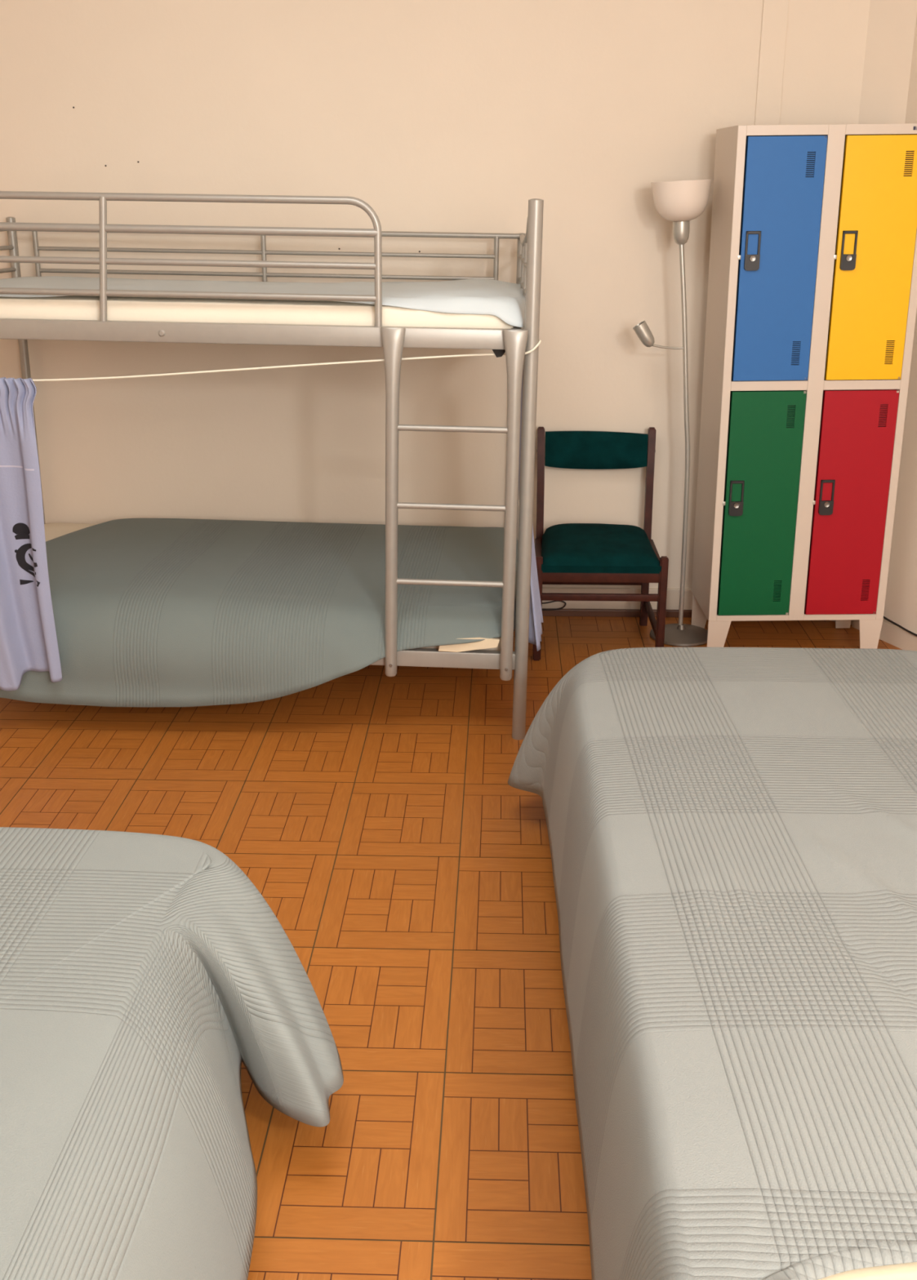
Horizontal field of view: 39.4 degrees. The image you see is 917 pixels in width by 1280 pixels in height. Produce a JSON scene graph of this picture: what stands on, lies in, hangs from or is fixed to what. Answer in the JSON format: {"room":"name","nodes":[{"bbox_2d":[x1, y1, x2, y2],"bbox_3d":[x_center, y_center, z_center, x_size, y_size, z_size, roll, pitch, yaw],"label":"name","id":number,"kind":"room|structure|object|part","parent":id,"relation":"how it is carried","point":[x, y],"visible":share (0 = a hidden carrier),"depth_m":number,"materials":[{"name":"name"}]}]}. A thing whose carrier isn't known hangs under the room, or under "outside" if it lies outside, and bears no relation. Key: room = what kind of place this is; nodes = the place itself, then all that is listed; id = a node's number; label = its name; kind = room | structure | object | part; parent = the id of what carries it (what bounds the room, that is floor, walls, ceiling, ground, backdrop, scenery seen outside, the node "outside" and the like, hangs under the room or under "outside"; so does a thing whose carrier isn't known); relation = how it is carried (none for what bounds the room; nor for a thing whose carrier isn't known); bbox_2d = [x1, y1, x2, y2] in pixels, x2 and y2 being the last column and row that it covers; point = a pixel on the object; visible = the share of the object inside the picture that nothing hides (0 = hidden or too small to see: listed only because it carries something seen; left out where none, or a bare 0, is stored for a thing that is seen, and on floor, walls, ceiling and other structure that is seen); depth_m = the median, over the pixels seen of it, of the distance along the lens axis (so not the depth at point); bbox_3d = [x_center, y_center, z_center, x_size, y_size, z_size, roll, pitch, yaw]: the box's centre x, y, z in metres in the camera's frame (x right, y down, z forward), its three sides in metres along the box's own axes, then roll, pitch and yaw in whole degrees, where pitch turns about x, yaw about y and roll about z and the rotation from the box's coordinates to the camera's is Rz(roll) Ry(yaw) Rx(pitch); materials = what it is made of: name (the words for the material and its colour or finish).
{"room":"dormitory","nodes":[
{"label":"dormitory","id":0,"kind":"room"},
{"bbox_2d":[0,0,870,588],"bbox_3d":[-0.827,-1.604,5.095,4.580,3.020,0.490,1,20,2],"label":"wall","id":1,"kind":"structure","parent":0,"point":[446,116],"depth_m":4.80,"materials":[{"name":"paint"}]},
{"bbox_2d":[542,600,565,610],"bbox_3d":[0.284,-0.143,5.278,0.318,0.043,0.024,1,20,2],"label":"cable","id":2,"kind":"object","parent":1,"relation":"attached to","point":[551,601],"visible":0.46,"depth_m":5.27,"materials":[{"name":"black plastic"}]},
{"bbox_2d":[542,608,691,617],"bbox_3d":[-0.841,-0.126,5.349,4.565,0.033,0.018,1,20,2],"label":"trim","id":3,"kind":"structure","parent":1,"relation":"attached to","point":[562,612],"depth_m":5.29,"materials":[{"name":"brown wood"}]},
{"bbox_2d":[542,586,692,609],"bbox_3d":[-0.838,-0.174,5.348,4.570,0.118,0.022,1,20,2],"label":"baseboard","id":4,"kind":"structure","parent":1,"relation":"attached to","point":[673,594],"depth_m":5.28,"materials":[{"name":"beige paint"}]},
{"bbox_2d":[754,0,788,124],"bbox_3d":[1.123,-1.567,4.777,0.090,2.882,0.018,1,20,2],"label":"trim","id":5,"kind":"structure","parent":1,"relation":"attached to","point":[775,12],"depth_m":4.59,"materials":[{"name":"paint"}]},
{"bbox_2d":[0,616,902,1279],"bbox_3d":[-0.372,1.024,2.195,5.940,0.001,7.027,1,20,2],"label":"floor","id":6,"kind":"structure","parent":0,"point":[377,817],"depth_m":3.17,"materials":[{"name":"orange wood"}]},
{"bbox_2d":[0,191,543,739],"bbox_3d":[-0.744,-0.664,4.449,2.013,1.689,1.216,2,20,3],"label":"bunk bed","id":7,"kind":"object","parent":6,"relation":"on","point":[515,341],"visible":0.7,"depth_m":3.77,"materials":[{"name":"silver metal"}]},
{"bbox_3d":[-1.692,-0.845,5.074,0.034,1.577,0.034,2,20,3],"label":"post","id":8,"kind":"part","parent":7,"relation":"part of","materials":[{"name":"silver metal"}]},
{"bbox_3d":[-0.976,-1.108,3.719,1.514,0.362,0.022,2,20,3],"label":"guard rail","id":9,"kind":"part","parent":7,"relation":"part of","materials":[{"name":"silver metal"}]},
{"bbox_2d":[0,295,514,328],"bbox_3d":[-0.744,-1.141,4.294,1.895,0.099,1.074,2,20,3],"label":"mattress","id":10,"kind":"object","parent":7,"relation":"on","point":[68,307],"visible":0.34,"depth_m":3.79,"materials":[{"name":"beige fabric"}]},
{"bbox_2d":[0,275,524,327],"bbox_3d":[-0.741,-1.163,4.287,1.956,0.119,1.120,1,20,4],"label":"blanket","id":11,"kind":"object","parent":10,"relation":"on","point":[504,300],"visible":0.8,"depth_m":4.06,"materials":[{"name":"grey fabric"}]},
{"bbox_2d":[44,522,500,652],"bbox_3d":[-0.756,-0.204,4.605,1.920,0.127,1.145,2,20,3],"label":"mattress","id":12,"kind":"object","parent":7,"relation":"on","point":[52,531],"visible":0.14,"depth_m":4.10,"materials":[{"name":"beige fabric"}]},
{"bbox_2d":[0,518,517,706],"bbox_3d":[-0.729,-0.139,4.610,1.887,0.357,1.221,2,20,3],"label":"blanket","id":13,"kind":"object","parent":12,"relation":"on","point":[148,612],"visible":0.91,"depth_m":4.13,"materials":[{"name":"grey fabric"}]},
{"bbox_2d":[32,339,541,381],"bbox_3d":[-0.759,-0.826,3.777,2.002,0.121,0.057,1,20,2],"label":"cord","id":14,"kind":"object","parent":7,"relation":"attached to","point":[540,340],"visible":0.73,"depth_m":3.77,"materials":[{"name":"white fabric"}]},
{"bbox_2d":[0,377,62,690],"bbox_3d":[-1.405,-0.310,3.937,0.309,0.983,0.068,2,20,3],"label":"curtain","id":15,"kind":"object","parent":14,"relation":"hanging from","point":[28,642],"visible":1,"depth_m":3.96,"materials":[{"name":"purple fabric"}]},
{"bbox_3d":[-0.725,-1.514,4.749,1.920,0.019,0.019,2,20,3],"label":"rail","id":16,"kind":"part","parent":7,"relation":"part of","materials":[{"name":"silver metal"}]},
{"bbox_3d":[0.224,-0.783,4.973,0.034,1.516,0.034,2,20,3],"label":"post","id":17,"kind":"part","parent":7,"relation":"part of","materials":[{"name":"silver metal"}]},
{"bbox_3d":[0.217,-1.339,4.166,0.028,0.115,1.141,0,20,1],"label":"panel","id":18,"kind":"part","parent":7,"relation":"part of","materials":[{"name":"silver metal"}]},
{"bbox_3d":[0.206,-0.460,3.876,0.043,1.652,0.043,2,20,3],"label":"post","id":19,"kind":"part","parent":7,"relation":"part of","materials":[{"name":"silver metal"}]},
{"bbox_2d":[518,368,542,651],"bbox_3d":[0.232,-0.422,4.076,0.086,0.898,0.272,2,20,5],"label":"curtain","id":20,"kind":"object","parent":7,"relation":"hanging from","point":[535,617],"visible":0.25,"depth_m":4.10,"materials":[{"name":"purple fabric"}]},
{"bbox_2d":[532,426,668,660],"bbox_3d":[0.531,-0.380,4.912,0.488,0.795,0.516,1,20,2],"label":"dining chair","id":21,"kind":"object","parent":6,"relation":"on","point":[566,553],"visible":0.94,"depth_m":4.87,"materials":[{"name":"brown wood"}]},
{"bbox_3d":[0.294,-0.117,4.760,0.030,0.405,0.034,1,20,2],"label":"leg","id":22,"kind":"part","parent":21,"relation":"part of","materials":[{"name":"brown wood"}]},
{"bbox_3d":[0.308,-0.317,4.910,0.022,0.044,0.390,1,20,2],"label":"rail","id":23,"kind":"part","parent":21,"relation":"part of","materials":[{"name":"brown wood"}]},
{"bbox_3d":[0.323,-0.448,5.104,0.030,0.795,0.075,1,20,2],"label":"leg","id":24,"kind":"part","parent":21,"relation":"part of","materials":[{"name":"brown wood"}]},
{"bbox_3d":[0.538,-0.743,5.018,0.397,0.150,0.070,1,20,2],"label":"backrest","id":25,"kind":"part","parent":21,"relation":"part of","materials":[{"name":"green fabric"}]},
{"bbox_3d":[0.523,-0.239,4.709,0.430,0.052,0.022,1,20,2],"label":"rail","id":26,"kind":"part","parent":21,"relation":"part of","materials":[{"name":"brown wood"}]},
{"bbox_3d":[0.529,-0.359,4.872,0.444,0.095,0.425,1,20,2],"label":"seat","id":27,"kind":"part","parent":21,"relation":"part of","materials":[{"name":"green fabric"}]},
{"bbox_3d":[0.752,-0.444,5.090,0.030,0.795,0.075,1,20,2],"label":"leg","id":28,"kind":"part","parent":21,"relation":"part of","materials":[{"name":"brown wood"}]},
{"bbox_3d":[0.752,-0.313,4.896,0.022,0.044,0.390,1,20,2],"label":"rail","id":29,"kind":"part","parent":21,"relation":"part of","materials":[{"name":"brown wood"}]},
{"bbox_3d":[0.752,-0.112,4.744,0.030,0.405,0.034,1,20,2],"label":"leg","id":30,"kind":"part","parent":21,"relation":"part of","materials":[{"name":"brown wood"}]},
{"bbox_2d":[632,178,711,646],"bbox_3d":[0.817,-0.816,4.781,0.366,1.704,0.244,1,20,2],"label":"floor lamp","id":31,"kind":"object","parent":6,"relation":"on","point":[677,202],"visible":0.95,"depth_m":4.63,"materials":[{"name":"silver metal"}]},
{"bbox_3d":[0.767,-1.073,4.681,0.119,0.021,0.011,-3,20,-7],"label":"reading arm","id":32,"kind":"part","parent":31,"relation":"part of","materials":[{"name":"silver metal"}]},
{"bbox_2d":[672,221,688,244],"bbox_3d":[0.790,-1.450,4.554,0.061,0.085,0.059,1,20,2],"label":"socket","id":33,"kind":"object","parent":31,"relation":"attached to","point":[680,228],"depth_m":4.53,"materials":[{"name":"grey metal"}]},
{"bbox_3d":[0.782,-1.551,4.518,0.211,0.142,0.211,1,20,2],"label":"lamp shade","id":34,"kind":"part","parent":31,"relation":"part of","materials":[{"name":"white glass"}]},
{"bbox_2d":[690,123,916,648],"bbox_3d":[1.251,-0.871,4.680,0.651,1.870,0.395,-1,20,0],"label":"locker","id":35,"kind":"object","parent":6,"relation":"on","point":[811,307],"visible":1,"depth_m":4.49,"materials":[{"name":"white metal"}]},
{"bbox_3d":[0.977,-0.114,5.122,0.085,0.150,0.005,-1,20,0],"label":"leg","id":36,"kind":"part","parent":35,"relation":"part of","materials":[{"name":"white metal"}]},
{"bbox_3d":[0.977,-0.001,4.808,0.085,0.150,0.005,-1,20,0],"label":"leg","id":37,"kind":"part","parent":35,"relation":"part of","materials":[{"name":"white metal"}]},
{"bbox_3d":[1.001,-0.510,4.612,0.050,0.128,0.012,-1,20,0],"label":"handle","id":38,"kind":"part","parent":35,"relation":"part of","materials":[{"name":"black plastic"}]},
{"bbox_3d":[0.993,-1.314,4.322,0.050,0.128,0.012,-1,20,0],"label":"handle","id":39,"kind":"part","parent":35,"relation":"part of","materials":[{"name":"black plastic"}]},
{"bbox_3d":[1.094,-0.485,4.636,0.260,0.826,0.018,-1,20,0],"label":"door","id":40,"kind":"part","parent":35,"relation":"part of","materials":[{"name":"green paint"}]},
{"bbox_2d":[773,580,781,595],"bbox_3d":[1.179,-0.186,4.743,0.030,0.084,0.002,-1,20,0],"label":"vent","id":41,"kind":"object","parent":35,"relation":"attached to","point":[776,584],"depth_m":4.73,"materials":[{"name":"green metal"}]},
{"bbox_3d":[1.086,-1.284,4.348,0.260,0.795,0.018,-1,20,0],"label":"door","id":42,"kind":"part","parent":35,"relation":"part of","materials":[{"name":"blue paint"}]},
{"bbox_2d":[786,407,795,427],"bbox_3d":[1.173,-0.792,4.525,0.030,0.082,0.002,-1,20,0],"label":"vent","id":43,"kind":"object","parent":35,"relation":"attached to","point":[790,411],"depth_m":4.52,"materials":[{"name":"green metal"}]},
{"bbox_2d":[791,341,799,364],"bbox_3d":[1.170,-0.999,4.450,0.030,0.084,0.002,-1,20,0],"label":"vent","id":44,"kind":"object","parent":35,"relation":"attached to","point":[795,345],"depth_m":4.45,"materials":[{"name":"blue metal"}]},
{"bbox_2d":[804,151,814,177],"bbox_3d":[1.164,-1.577,4.242,0.030,0.082,0.002,-1,20,0],"label":"vent","id":45,"kind":"object","parent":35,"relation":"attached to","point":[809,156],"depth_m":4.24,"materials":[{"name":"blue metal"}]},
{"bbox_3d":[1.326,-0.513,4.611,0.050,0.128,0.012,-1,20,0],"label":"handle","id":46,"kind":"part","parent":35,"relation":"part of","materials":[{"name":"black plastic"}]},
{"bbox_3d":[1.541,-0.119,5.121,0.088,0.150,0.005,-1,20,0],"label":"leg","id":47,"kind":"part","parent":35,"relation":"part of","materials":[{"name":"beige paint"}]},
{"bbox_3d":[1.317,-1.315,4.322,0.050,0.128,0.012,-1,20,0],"label":"handle","id":48,"kind":"part","parent":35,"relation":"part of","materials":[{"name":"black plastic"}]},
{"bbox_3d":[1.419,-0.488,4.635,0.260,0.826,0.018,-1,20,0],"label":"door","id":49,"kind":"part","parent":35,"relation":"part of","materials":[{"name":"red paint"}]},
{"bbox_2d":[861,579,868,595],"bbox_3d":[1.504,-0.189,4.742,0.030,0.084,0.002,-1,20,0],"label":"vent","id":50,"kind":"object","parent":35,"relation":"attached to","point":[864,583],"depth_m":4.74,"materials":[{"name":"red metal"}]},
{"bbox_3d":[1.541,-0.006,4.807,0.088,0.150,0.005,-1,20,0],"label":"leg","id":51,"kind":"part","parent":35,"relation":"part of","materials":[{"name":"beige paint"}]},
{"bbox_3d":[1.411,-1.287,4.347,0.260,0.795,0.018,-1,20,0],"label":"door","id":52,"kind":"part","parent":35,"relation":"part of","materials":[{"name":"yellow paint"}]},
{"bbox_2d":[877,404,887,426],"bbox_3d":[1.498,-0.795,4.524,0.030,0.082,0.002,-1,20,0],"label":"vent","id":53,"kind":"object","parent":35,"relation":"attached to","point":[882,408],"depth_m":4.52,"materials":[{"name":"red metal"}]},
{"bbox_2d":[884,340,893,364],"bbox_3d":[1.495,-1.002,4.449,0.030,0.084,0.002,-1,20,0],"label":"vent","id":54,"kind":"object","parent":35,"relation":"attached to","point":[888,344],"depth_m":4.44,"materials":[{"name":"yellow metal"}]},
{"bbox_2d":[902,151,913,176],"bbox_3d":[1.489,-1.580,4.242,0.030,0.082,0.002,-1,20,0],"label":"vent","id":55,"kind":"object","parent":35,"relation":"attached to","point":[908,156],"depth_m":4.24,"materials":[{"name":"yellow metal"}]},
{"bbox_3d":[0.802,0.780,2.405,0.880,0.310,2.350,1,20,2],"label":"bed","id":56,"kind":"object","parent":6,"relation":"on","visible":0},
{"bbox_2d":[817,1262,916,1279],"bbox_3d":[0.801,0.548,2.322,0.870,0.176,2.334,1,20,2],"label":"mattress","id":57,"kind":"object","parent":56,"relation":"on","point":[906,1271],"visible":0.02,"depth_m":1.51,"materials":[{"name":"beige fabric"}]},
{"bbox_2d":[507,647,916,1279],"bbox_3d":[0.761,0.564,2.550,1.315,0.432,2.329,1,20,2],"label":"blanket","id":58,"kind":"object","parent":57,"relation":"on","point":[732,831],"visible":1,"depth_m":2.15,"materials":[{"name":"grey fabric"}]},
{"bbox_2d":[831,0,916,621],"bbox_3d":[1.556,-1.522,4.854,0.200,3.020,0.335,1,20,2],"label":"wall","id":59,"kind":"structure","parent":0,"point":[891,27],"depth_m":4.54,"materials":[{"name":"paint"}]},
{"bbox_2d":[850,13,916,634],"bbox_3d":[2.053,-1.159,3.842,0.120,3.020,2.031,-9,21,-22],"label":"wall","id":60,"kind":"structure","parent":0,"point":[900,597],"depth_m":4.82,"materials":[{"name":"paint"}]},
{"bbox_2d":[851,619,916,651],"bbox_3d":[2.002,0.221,4.300,0.020,0.075,2.007,-9,21,-22],"label":"baseboard","id":61,"kind":"structure","parent":60,"relation":"attached to","point":[890,633],"depth_m":4.95,"materials":[{"name":"beige paint"}]},
{"bbox_2d":[883,616,916,636],"bbox_3d":[1.964,0.145,4.317,0.015,0.061,1.708,-9,22,-22],"label":"cable","id":62,"kind":"object","parent":60,"relation":"attached to","point":[884,617],"visible":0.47,"depth_m":4.90,"materials":[{"name":"black plastic"}]},
{"bbox_3d":[-0.999,0.891,1.378,0.820,0.176,2.305,1,20,2],"label":"mattress","id":63,"kind":"object","parent":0,"visible":0},
{"bbox_2d":[0,826,343,1279],"bbox_3d":[-0.889,0.958,1.455,1.313,0.413,2.617,1,20,2],"label":"blanket","id":64,"kind":"object","parent":63,"relation":"on","point":[140,972],"visible":1,"depth_m":2.01,"materials":[{"name":"grey fabric"}]}
]}

